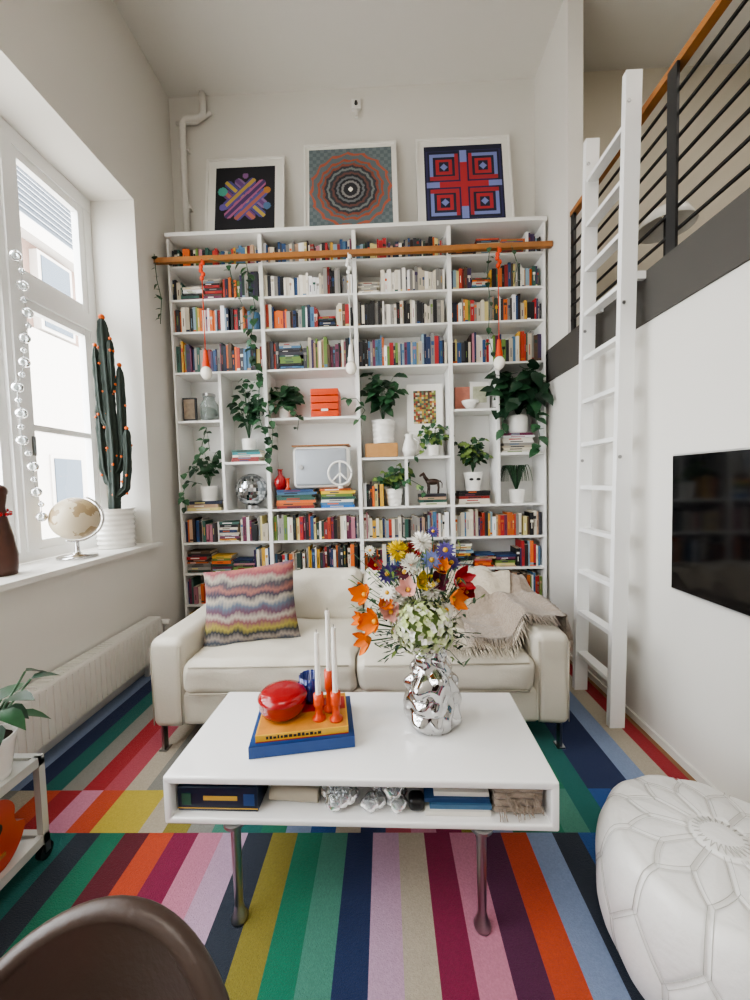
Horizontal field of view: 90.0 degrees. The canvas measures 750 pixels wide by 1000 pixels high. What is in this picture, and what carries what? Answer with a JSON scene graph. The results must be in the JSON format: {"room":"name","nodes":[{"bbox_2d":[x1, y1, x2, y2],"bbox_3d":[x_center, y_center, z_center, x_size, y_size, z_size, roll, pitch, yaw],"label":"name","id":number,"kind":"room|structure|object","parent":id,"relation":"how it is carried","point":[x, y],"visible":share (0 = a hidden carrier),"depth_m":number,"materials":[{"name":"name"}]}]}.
{"room":"living room","nodes":[
{"label":"living room","id":0,"kind":"room"},
{"bbox_2d":[0,0,185,698],"bbox_3d":[-2.091,-1.043,0.955,0.460,4.900,5.100,-1,3,2],"label":"wall","id":1,"kind":"structure","parent":0,"point":[76,83],"depth_m":2.74,"materials":[{"name":"paint"}]},
{"bbox_2d":[0,116,107,563],"bbox_3d":[-2.226,-0.867,0.876,0.113,2.636,4.120,-1,3,2],"label":"window","id":2,"kind":"structure","parent":1,"relation":"in","point":[78,317],"depth_m":2.34,"materials":[{"name":"white paint"}]},
{"bbox_2d":[8,248,47,521],"bbox_3d":[-2.058,-0.669,2.200,0.105,1.610,0.142,-3,3,-22],"label":"bead garland","id":3,"kind":"object","parent":2,"relation":"hanging from","point":[17,387],"visible":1,"depth_m":2.19,"materials":[{"name":"white"}]},
{"bbox_2d":[0,542,162,591],"bbox_3d":[-1.969,0.459,0.964,0.390,0.031,4.180,-1,3,2],"label":"window sill","id":4,"kind":"structure","parent":1,"relation":"attached to","point":[34,571],"depth_m":2.21,"materials":[{"name":"white paint"}]},
{"bbox_2d":[0,485,18,576],"bbox_3d":[-1.949,0.154,1.950,0.174,0.480,0.135,1,3,37],"label":"vase","id":5,"kind":"object","parent":4,"relation":"on","point":[9,554],"visible":1,"depth_m":1.95,"materials":[{"name":"brown ceramic"}]},
{"bbox_2d":[0,616,171,752],"bbox_3d":[-1.730,1.159,1.508,0.157,0.405,3.010,-1,3,2],"label":"radiator","id":6,"kind":"object","parent":1,"relation":"attached to","point":[82,683],"visible":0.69,"depth_m":2.15,"materials":[{"name":"white metal"}]},
{"bbox_2d":[36,669,144,753],"bbox_3d":[-1.796,1.360,0.914,0.015,0.090,4.800,-1,3,2],"label":"baseboard","id":7,"kind":"structure","parent":1,"relation":"attached to","point":[113,695],"depth_m":2.29,"materials":[{"name":"white paint"}]},
{"label":"window","id":8,"kind":"structure","parent":1,"relation":"in","visible":0},
{"bbox_2d":[48,496,104,560],"bbox_3d":[-1.932,0.174,2.422,0.270,0.394,0.270,-1,3,2],"label":"globe","id":9,"kind":"object","parent":8,"relation":"on","point":[70,518],"visible":0.99,"depth_m":2.35,"materials":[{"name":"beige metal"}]},
{"bbox_2d":[92,314,135,549],"bbox_3d":[-1.969,-0.506,2.790,0.260,1.719,0.260,0,3,22],"label":"potted cactus","id":10,"kind":"object","parent":8,"relation":"on","point":[114,445],"visible":0.98,"depth_m":2.76,"materials":[{"name":"green plant"}]},
{"bbox_2d":[114,0,749,97],"bbox_3d":[1.081,-3.619,0.747,7.100,0.100,5.300,-1,3,2],"label":"ceiling","id":11,"kind":"structure","parent":0,"point":[212,47],"depth_m":2.97,"materials":[{"name":"paint"}]},
{"bbox_2d":[169,63,749,301],"bbox_3d":[1.213,-1.249,3.458,7.100,4.900,0.150,-1,3,2],"label":"wall","id":12,"kind":"structure","parent":0,"point":[273,123],"depth_m":3.32,"materials":[{"name":"paint"}]},
{"bbox_2d":[175,91,211,231],"bbox_3d":[-1.599,-2.929,3.359,0.328,1.310,0.087,-1,3,2],"label":"pipe","id":13,"kind":"object","parent":12,"relation":"attached to","point":[186,119],"depth_m":3.32,"materials":[{"name":"white metal"}]},
{"bbox_2d":[351,98,360,118],"bbox_3d":[-0.166,-3.467,3.316,0.080,0.145,0.050,-1,3,2],"label":"detector","id":14,"kind":"object","parent":12,"relation":"attached to","point":[356,103],"visible":1,"depth_m":3.31,"materials":[{"name":"white paint"}]},
{"bbox_2d":[546,353,547,381],"bbox_3d":[2.958,-1.048,0.824,3.080,0.260,5.100,-1,3,2],"label":"floor","id":15,"kind":"structure","parent":0,"point":[547,353],"depth_m":3.22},
{"bbox_2d":[570,0,749,330],"bbox_3d":[1.404,-1.461,0.564,0.057,1.090,4.440,-1,3,2],"label":"loft railing","id":16,"kind":"object","parent":15,"relation":"attached to","point":[670,82],"visible":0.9,"depth_m":1.75,"materials":[{"name":"black metal"}]},
{"bbox_2d":[638,201,698,256],"bbox_3d":[2.288,-1.760,2.960,0.400,0.989,0.400,-1,3,2],"label":"floor lamp","id":17,"kind":"object","parent":15,"relation":"on","point":[686,209],"visible":0.45,"depth_m":2.94,"materials":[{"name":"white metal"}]},
{"bbox_2d":[570,660,696,781],"bbox_3d":[-0.328,1.411,1.029,3.820,0.100,5.300,-1,3,2],"label":"floor","id":18,"kind":"structure","parent":0,"point":[633,722],"depth_m":1.97,"materials":[{"name":"brown wood"}]},
{"bbox_2d":[0,663,688,999],"bbox_3d":[-0.187,1.357,0.897,3.190,0.011,4.650,-1,3,2],"label":"striped rug","id":19,"kind":"object","parent":18,"relation":"on","point":[335,913],"visible":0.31,"depth_m":1.31,"materials":[{"name":"fabric"}]},
{"bbox_2d":[0,753,53,890],"bbox_3d":[-1.462,1.173,1.131,0.432,0.399,0.626,-1,3,2],"label":"rolling cart","id":20,"kind":"object","parent":19,"relation":"on","point":[38,841],"visible":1,"depth_m":1.39,"materials":[{"name":"silver metal"}]},
{"bbox_2d":[0,799,24,872],"bbox_3d":[-1.298,1.145,1.261,0.056,0.250,0.201,-1,3,2],"label":"ukulele","id":21,"kind":"object","parent":20,"relation":"on","point":[11,829],"visible":1,"depth_m":1.30,"materials":[{"name":"orange wood"}]},
{"bbox_2d":[0,668,58,781],"bbox_3d":[-1.341,0.793,1.306,0.377,0.355,0.377,-1,3,2],"label":"potted houseplant","id":22,"kind":"object","parent":20,"relation":"on","point":[14,715],"visible":1,"depth_m":1.30,"materials":[{"name":"green plant"}]},
{"bbox_2d":[0,895,229,999],"bbox_3d":[-0.404,1.008,0.411,0.465,0.728,0.441,-1,3,2],"label":"shell chair","id":23,"kind":"object","parent":19,"relation":"on","point":[114,947],"visible":1,"depth_m":0.57,"materials":[{"name":"brown plastic"}]},
{"bbox_2d":[150,566,569,751],"bbox_3d":[-0.079,0.877,2.371,2.196,0.800,0.964,-1,3,2],"label":"leather sofa","id":24,"kind":"object","parent":19,"relation":"on","point":[189,680],"visible":0.38,"depth_m":1.95,"materials":[{"name":"beige leather"}]},
{"bbox_2d":[203,559,300,647],"bbox_3d":[-0.745,0.622,2.248,0.591,0.463,0.281,-2,3,-8],"label":"striped cushion","id":25,"kind":"object","parent":24,"relation":"on","point":[249,604],"visible":0.94,"depth_m":2.18,"materials":[{"name":"fabric"}]},
{"bbox_2d":[440,569,572,660],"bbox_3d":[0.657,0.648,2.211,0.758,0.344,0.738,-1,3,2],"label":"throw blanket","id":26,"kind":"object","parent":24,"relation":"on","point":[498,616],"visible":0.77,"depth_m":2.17,"materials":[{"name":"beige fabric"}]},
{"bbox_2d":[163,692,558,935],"bbox_3d":[-0.041,1.080,1.385,1.223,0.487,0.513,-1,3,2],"label":"coffee table","id":27,"kind":"object","parent":19,"relation":"on","point":[493,746],"visible":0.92,"depth_m":1.19,"materials":[{"name":"white wood"}]},
{"bbox_2d":[177,784,268,810],"bbox_3d":[-0.494,0.943,1.313,0.266,0.080,0.258,-1,3,2],"label":"board game box","id":28,"kind":"object","parent":27,"relation":"on","point":[208,797],"visible":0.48,"depth_m":1.19,"materials":[{"name":"blue"}]},
{"bbox_2d":[269,785,319,802],"bbox_3d":[-0.261,0.939,1.272,0.166,0.078,0.132,-1,3,7],"label":"closed book","id":29,"kind":"object","parent":27,"relation":"on","point":[311,794],"visible":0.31,"depth_m":1.21,"materials":[{"name":"beige paper"}]},
{"bbox_2d":[248,692,354,758],"bbox_3d":[-0.258,0.808,1.372,0.384,0.063,0.298,-1,3,2],"label":"books","id":30,"kind":"object","parent":27,"relation":"on","point":[299,734],"depth_m":1.27,"materials":[{"name":"blue paper"}]},
{"bbox_2d":[258,679,306,721],"bbox_3d":[-0.336,0.731,1.369,0.176,0.094,0.176,-1,3,2],"label":"lidded bowl","id":31,"kind":"object","parent":30,"relation":"on","point":[281,700],"visible":1,"depth_m":1.32,"materials":[{"name":"red ceramic"}]},
{"bbox_2d":[299,669,320,704],"bbox_3d":[-0.250,0.723,1.446,0.083,0.100,0.083,-1,3,2],"label":"glass","id":32,"kind":"object","parent":30,"relation":"on","point":[307,678],"visible":0.55,"depth_m":1.41,"materials":[{"name":"blue glass"}]},
{"bbox_2d":[312,610,342,722],"bbox_3d":[-0.172,0.584,1.347,0.109,0.382,0.104,-1,3,2],"label":"candle holder","id":33,"kind":"object","parent":30,"relation":"on","point":[333,694],"visible":1,"depth_m":1.32,"materials":[{"name":"orange"}]},
{"bbox_2d":[320,786,407,813],"bbox_3d":[-0.039,0.930,1.215,0.290,0.098,0.127,-1,3,2],"label":"cluster","id":34,"kind":"object","parent":27,"relation":"on","point":[336,798],"visible":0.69,"depth_m":1.18,"materials":[{"name":"silver metal"}]},
{"bbox_2d":[408,790,424,810],"bbox_3d":[0.131,0.951,1.187,0.050,0.040,0.050,-1,3,2],"label":"glasses case","id":35,"kind":"object","parent":27,"relation":"on","point":[416,801],"visible":1,"depth_m":1.17,"materials":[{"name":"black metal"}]},
{"bbox_2d":[403,637,461,735],"bbox_3d":[0.211,0.671,1.391,0.213,0.315,0.208,-2,3,-1],"label":"vase","id":36,"kind":"object","parent":27,"relation":"on","point":[432,699],"visible":0.84,"depth_m":1.32,"materials":[{"name":"silver metal"}]},
{"bbox_2d":[348,526,485,666],"bbox_3d":[0.146,0.415,1.334,0.514,0.636,0.331,-1,3,8],"label":"flower bouquet","id":37,"kind":"object","parent":36,"relation":"in","point":[421,624],"visible":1,"depth_m":1.28,"materials":[{"name":"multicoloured plant"}]},
{"bbox_2d":[423,788,491,816],"bbox_3d":[0.263,0.937,1.268,0.211,0.056,0.240,-1,3,2],"label":"pile","id":38,"kind":"object","parent":27,"relation":"on","point":[438,801],"visible":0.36,"depth_m":1.17,"materials":[{"name":"blue paper"}]},
{"bbox_2d":[488,789,544,821],"bbox_3d":[0.446,0.914,1.242,0.158,0.092,0.252,-1,3,2],"label":"blanket","id":39,"kind":"object","parent":27,"relation":"on","point":[504,801],"visible":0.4,"depth_m":1.15,"materials":[{"name":"beige fabric"}]},
{"bbox_2d":[572,69,645,727],"bbox_3d":[1.343,-0.472,2.184,0.179,3.437,0.418,-1,3,2],"label":"ladder","id":40,"kind":"object","parent":19,"relation":"on","point":[628,137],"visible":1,"depth_m":2.05,"materials":[{"name":"white paint"}]},
{"bbox_2d":[595,775,749,999],"bbox_3d":[0.946,1.111,1.031,0.586,0.406,0.586,-1,3,2],"label":"pouf","id":41,"kind":"object","parent":19,"relation":"on","point":[673,856],"visible":1,"depth_m":0.96,"materials":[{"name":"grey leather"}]},
{"bbox_2d":[164,216,546,616],"bbox_3d":[-0.133,-0.529,3.330,3.170,3.517,0.295,-1,3,2],"label":"bookcase","id":42,"kind":"object","parent":18,"relation":"on","point":[463,424],"visible":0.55,"depth_m":3.29,"materials":[{"name":"white paint"}]},
{"bbox_2d":[182,398,197,420],"bbox_3d":[-1.632,-0.797,3.306,0.120,0.200,0.024,-1,3,2],"label":"picture","id":43,"kind":"object","parent":42,"relation":"on","point":[190,413],"visible":0.86,"depth_m":3.29,"materials":[{"name":"beige paper"}]},
{"bbox_2d":[200,393,218,419],"bbox_3d":[-1.471,-0.816,3.333,0.150,0.244,0.150,-1,3,2],"label":"glass jar","id":44,"kind":"object","parent":42,"relation":"on","point":[209,409],"visible":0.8,"depth_m":3.28,"materials":[{"name":"grey"}]},
{"bbox_2d":[204,155,284,230],"bbox_3d":[-1.147,-2.658,3.309,0.700,0.793,0.148,-1,3,2],"label":"framed poster","id":45,"kind":"object","parent":42,"relation":"on","point":[243,192],"visible":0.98,"depth_m":3.32,"materials":[{"name":"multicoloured paper"}]},
{"bbox_2d":[235,474,267,508],"bbox_3d":[-1.111,-0.079,3.390,0.289,0.320,0.289,-1,3,2],"label":"ball","id":46,"kind":"object","parent":42,"relation":"on","point":[250,489],"visible":0.95,"depth_m":3.29,"materials":[{"name":"silver metal"}]},
{"bbox_2d":[262,384,304,454],"bbox_3d":[-0.800,-0.709,3.280,0.380,0.644,0.268,-3,3,-30],"label":"trailing plant","id":47,"kind":"object","parent":42,"relation":"on","point":[287,394],"visible":0.72,"depth_m":3.28,"materials":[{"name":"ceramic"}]},
{"bbox_2d":[310,388,340,416],"bbox_3d":[-0.432,-0.840,3.314,0.240,0.242,0.202,-1,3,2],"label":"files","id":48,"kind":"object","parent":42,"relation":"on","point":[325,402],"visible":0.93,"depth_m":3.22,"materials":[{"name":"orange cardboard"}]},
{"bbox_2d":[304,140,398,226],"bbox_3d":[-0.214,-2.722,3.282,0.820,0.874,0.148,-1,3,2],"label":"framed poster","id":49,"kind":"object","parent":42,"relation":"on","point":[353,182],"visible":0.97,"depth_m":3.29,"materials":[{"name":"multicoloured paper"}]},
{"bbox_2d":[154,241,552,265],"bbox_3d":[-0.199,-2.015,3.076,3.245,0.040,0.069,-1,3,2],"label":"wooden rail","id":50,"kind":"object","parent":42,"relation":"attached to","point":[537,245],"visible":0.95,"depth_m":3.05,"materials":[{"name":"brown wood"}]},
{"bbox_2d":[199,259,211,379],"bbox_3d":[-1.405,-1.480,3.079,0.092,0.974,0.092,-1,3,2],"label":"lamp","id":51,"kind":"object","parent":50,"relation":"hanging from","point":[206,372],"visible":1,"depth_m":3.07,"materials":[{"name":"orange"}]},
{"bbox_2d":[152,246,519,479],"bbox_3d":[-0.308,-1.121,3.081,2.974,1.842,0.160,-1,3,2],"label":"trailing vine","id":52,"kind":"object","parent":50,"relation":"hanging from","point":[260,379],"visible":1,"depth_m":3.13,"materials":[{"name":"green plant"}]},
{"bbox_2d":[345,253,356,374],"bbox_3d":[-0.205,-1.510,3.046,0.092,0.974,0.092,-1,3,2],"label":"lamp","id":53,"kind":"object","parent":50,"relation":"hanging from","point":[351,367],"visible":1,"depth_m":3.04,"materials":[{"name":"white glass"}]},
{"bbox_2d":[493,246,504,369],"bbox_3d":[0.994,-1.540,3.014,0.092,0.974,0.092,-1,3,2],"label":"lamp","id":54,"kind":"object","parent":50,"relation":"hanging from","point":[499,361],"visible":1,"depth_m":3.00,"materials":[{"name":"orange"}]},
{"bbox_2d":[172,232,541,613],"bbox_3d":[-0.134,-0.524,3.320,3.123,3.375,0.186,-1,3,2],"label":"books","id":55,"kind":"object","parent":42,"relation":"on","point":[521,347],"visible":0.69,"depth_m":3.22,"materials":[{"name":"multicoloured paper"}]},
{"bbox_2d":[178,450,221,513],"bbox_3d":[-1.531,-0.168,3.322,0.407,0.552,0.235,-3,3,-32],"label":"potted trailing plant","id":56,"kind":"object","parent":55,"relation":"on","point":[208,493],"visible":0.88,"depth_m":3.33,"materials":[{"name":"green plant"}]},
{"bbox_2d":[226,378,263,449],"bbox_3d":[-1.101,-0.753,3.320,0.382,0.623,0.201,-1,3,2],"label":"potted houseplant","id":57,"kind":"object","parent":55,"relation":"on","point":[248,443],"visible":0.86,"depth_m":3.30,"materials":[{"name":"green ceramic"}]},
{"bbox_2d":[274,469,286,489],"bbox_3d":[-0.836,-0.181,3.318,0.120,0.180,0.120,-1,3,2],"label":"vase","id":58,"kind":"object","parent":55,"relation":"on","point":[280,483],"visible":0.95,"depth_m":3.28,"materials":[{"name":"red ceramic"}]},
{"bbox_2d":[285,478,291,489],"bbox_3d":[-0.761,-0.141,3.278,0.060,0.100,0.060,-1,3,2],"label":"candle holder","id":59,"kind":"object","parent":55,"relation":"on","point":[287,479],"visible":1,"depth_m":3.27,"materials":[{"name":"orange ceramic"}]},
{"bbox_2d":[291,444,350,488],"bbox_3d":[-0.468,-0.295,3.335,0.500,0.377,0.215,-1,3,2],"label":"cabinet","id":60,"kind":"object","parent":55,"relation":"on","point":[311,463],"visible":0.91,"depth_m":3.25,"materials":[{"name":"white metal"}]},
{"bbox_2d":[327,460,352,487],"bbox_3d":[-0.299,-0.221,3.223,0.220,0.239,0.052,-1,3,2],"label":"ornament","id":61,"kind":"object","parent":55,"relation":"on","point":[339,474],"visible":1,"depth_m":3.20,"materials":[{"name":"white ceramic"}]},
{"bbox_2d":[419,472,442,493],"bbox_3d":[0.488,-0.150,3.275,0.203,0.192,0.047,-1,3,2],"label":"horse figurine","id":62,"kind":"object","parent":55,"relation":"on","point":[429,482],"visible":1,"depth_m":3.26,"materials":[{"name":"brown metal"}]},
{"bbox_2d":[454,437,492,490],"bbox_3d":[0.849,-0.321,3.291,0.385,0.477,0.202,-1,3,2],"label":"potted plant","id":63,"kind":"object","parent":55,"relation":"on","point":[472,479],"visible":0.99,"depth_m":3.26,"materials":[{"name":"green plant"}]},
{"bbox_2d":[480,359,553,457],"bbox_3d":[1.176,-0.755,3.164,0.553,0.813,0.357,-1,3,2],"label":"philodendron","id":64,"kind":"object","parent":55,"relation":"on","point":[528,389],"visible":0.98,"depth_m":3.12,"materials":[{"name":"green plant"}]},
{"bbox_2d":[365,443,397,457],"bbox_3d":[0.059,-0.435,3.322,0.280,0.120,0.180,-1,3,2],"label":"wooden box","id":65,"kind":"object","parent":42,"relation":"on","point":[372,450],"visible":0.83,"depth_m":3.23,"materials":[{"name":"brown wood"}]},
{"bbox_2d":[360,372,408,442],"bbox_3d":[0.080,-0.821,3.272,0.441,0.651,0.271,-1,3,2],"label":"pothos","id":66,"kind":"object","parent":65,"relation":"on","point":[383,429],"visible":0.94,"depth_m":3.24,"materials":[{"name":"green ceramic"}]},
{"bbox_2d":[372,462,425,505],"bbox_3d":[0.242,-0.144,3.283,0.477,0.388,0.248,0,3,27],"label":"potted herb","id":67,"kind":"object","parent":42,"relation":"on","point":[394,495],"visible":0.96,"depth_m":3.29,"materials":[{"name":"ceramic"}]},
{"bbox_2d":[402,434,418,456],"bbox_3d":[0.298,-0.471,3.242,0.126,0.190,0.120,1,4,43],"label":"ceramic jug","id":68,"kind":"object","parent":42,"relation":"on","point":[409,449],"visible":0.94,"depth_m":3.21,"materials":[{"name":"white ceramic"}]},
{"bbox_2d":[408,430,442,455],"bbox_3d":[0.454,-0.500,3.369,0.300,0.228,0.120,-1,3,2],"label":"block","id":69,"kind":"object","parent":42,"relation":"on","point":[415,433],"visible":0.32,"depth_m":3.31,"materials":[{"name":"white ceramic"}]},
{"bbox_2d":[406,384,442,431],"bbox_3d":[0.446,-0.824,3.363,0.320,0.420,0.021,-1,3,2],"label":"framed art","id":70,"kind":"object","parent":69,"relation":"on","point":[424,401],"visible":1,"depth_m":3.35,"materials":[{"name":"white paper"}]},
{"bbox_2d":[417,424,448,455],"bbox_3d":[0.525,-0.518,3.231,0.326,0.274,0.131,-1,3,2],"label":"potted succulent","id":71,"kind":"object","parent":42,"relation":"on","point":[433,450],"visible":0.94,"depth_m":3.22,"materials":[{"name":"green plant"}]},
{"bbox_2d":[415,135,514,220],"bbox_3d":[0.775,-2.746,3.256,0.820,0.874,0.148,-1,3,2],"label":"framed poster","id":72,"kind":"object","parent":42,"relation":"on","point":[459,178],"visible":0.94,"depth_m":3.26,"materials":[{"name":"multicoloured paper"}]},
{"bbox_2d":[461,399,478,408],"bbox_3d":[0.817,-0.812,3.209,0.150,0.070,0.150,-1,3,2],"label":"bowl","id":73,"kind":"object","parent":42,"relation":"on","point":[470,403],"visible":0.84,"depth_m":3.16,"materials":[{"name":"white ceramic"}]},
{"bbox_2d":[454,382,489,408],"bbox_3d":[0.852,-0.912,3.297,0.300,0.240,0.034,-1,3,2],"label":"book display","id":74,"kind":"object","parent":42,"relation":"on","point":[473,391],"visible":0.62,"depth_m":3.28,"materials":[{"name":"white paper"}]},
{"bbox_2d":[500,464,532,502],"bbox_3d":[1.237,-0.143,3.300,0.294,0.332,0.164,-1,3,2],"label":"spider plant","id":75,"kind":"object","parent":42,"relation":"on","point":[516,495],"visible":1,"depth_m":3.27,"materials":[{"name":"green plant"}]},
{"bbox_2d":[534,0,749,802],"bbox_3d":[1.456,-1.131,0.859,0.120,4.900,5.100,-1,3,2],"label":"wall","id":76,"kind":"structure","parent":0,"point":[688,660],"depth_m":1.96,"materials":[{"name":"paint"}]},
{"bbox_2d":[570,653,718,790],"bbox_3d":[1.450,1.305,0.827,0.012,0.040,4.800,-1,3,2],"label":"baseboard","id":77,"kind":"structure","parent":76,"relation":"attached to","point":[674,754],"depth_m":1.93,"materials":[{"name":"paint"}]},
{"bbox_2d":[548,187,749,381],"bbox_3d":[1.398,-1.003,0.726,0.035,0.260,4.820,-1,3,2],"label":"loft floor edge","id":78,"kind":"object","parent":76,"relation":"attached to","point":[721,245],"depth_m":1.71,"materials":[{"name":"grey paint"}]},
{"bbox_2d":[671,447,749,617],"bbox_3d":[1.408,0.131,1.207,0.056,0.635,1.120,-1,3,2],"label":"television","id":79,"kind":"object","parent":76,"relation":"attached to","point":[710,556],"visible":1,"depth_m":1.54,"materials":[{"name":"glossy black glass"},{"name":"black plastic"}]},
{"label":"outside","id":80,"kind":"structure","parent":0,"visible":0},
{"bbox_3d":[-30.905,4.780,11.045,57.400,0.200,100.000,-1,3,2],"label":"ground","id":81,"kind":"structure","parent":80,"visible":0},
{"bbox_2d":[16,165,89,562],"bbox_3d":[-9.378,-2.778,12.876,4.700,13.600,14.500,-1,3,2],"label":"window glass","id":82,"kind":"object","parent":81,"relation":"on","point":[45,222],"visible":0.09,"depth_m":8.56,"materials":[{"name":"beige"}]}
]}

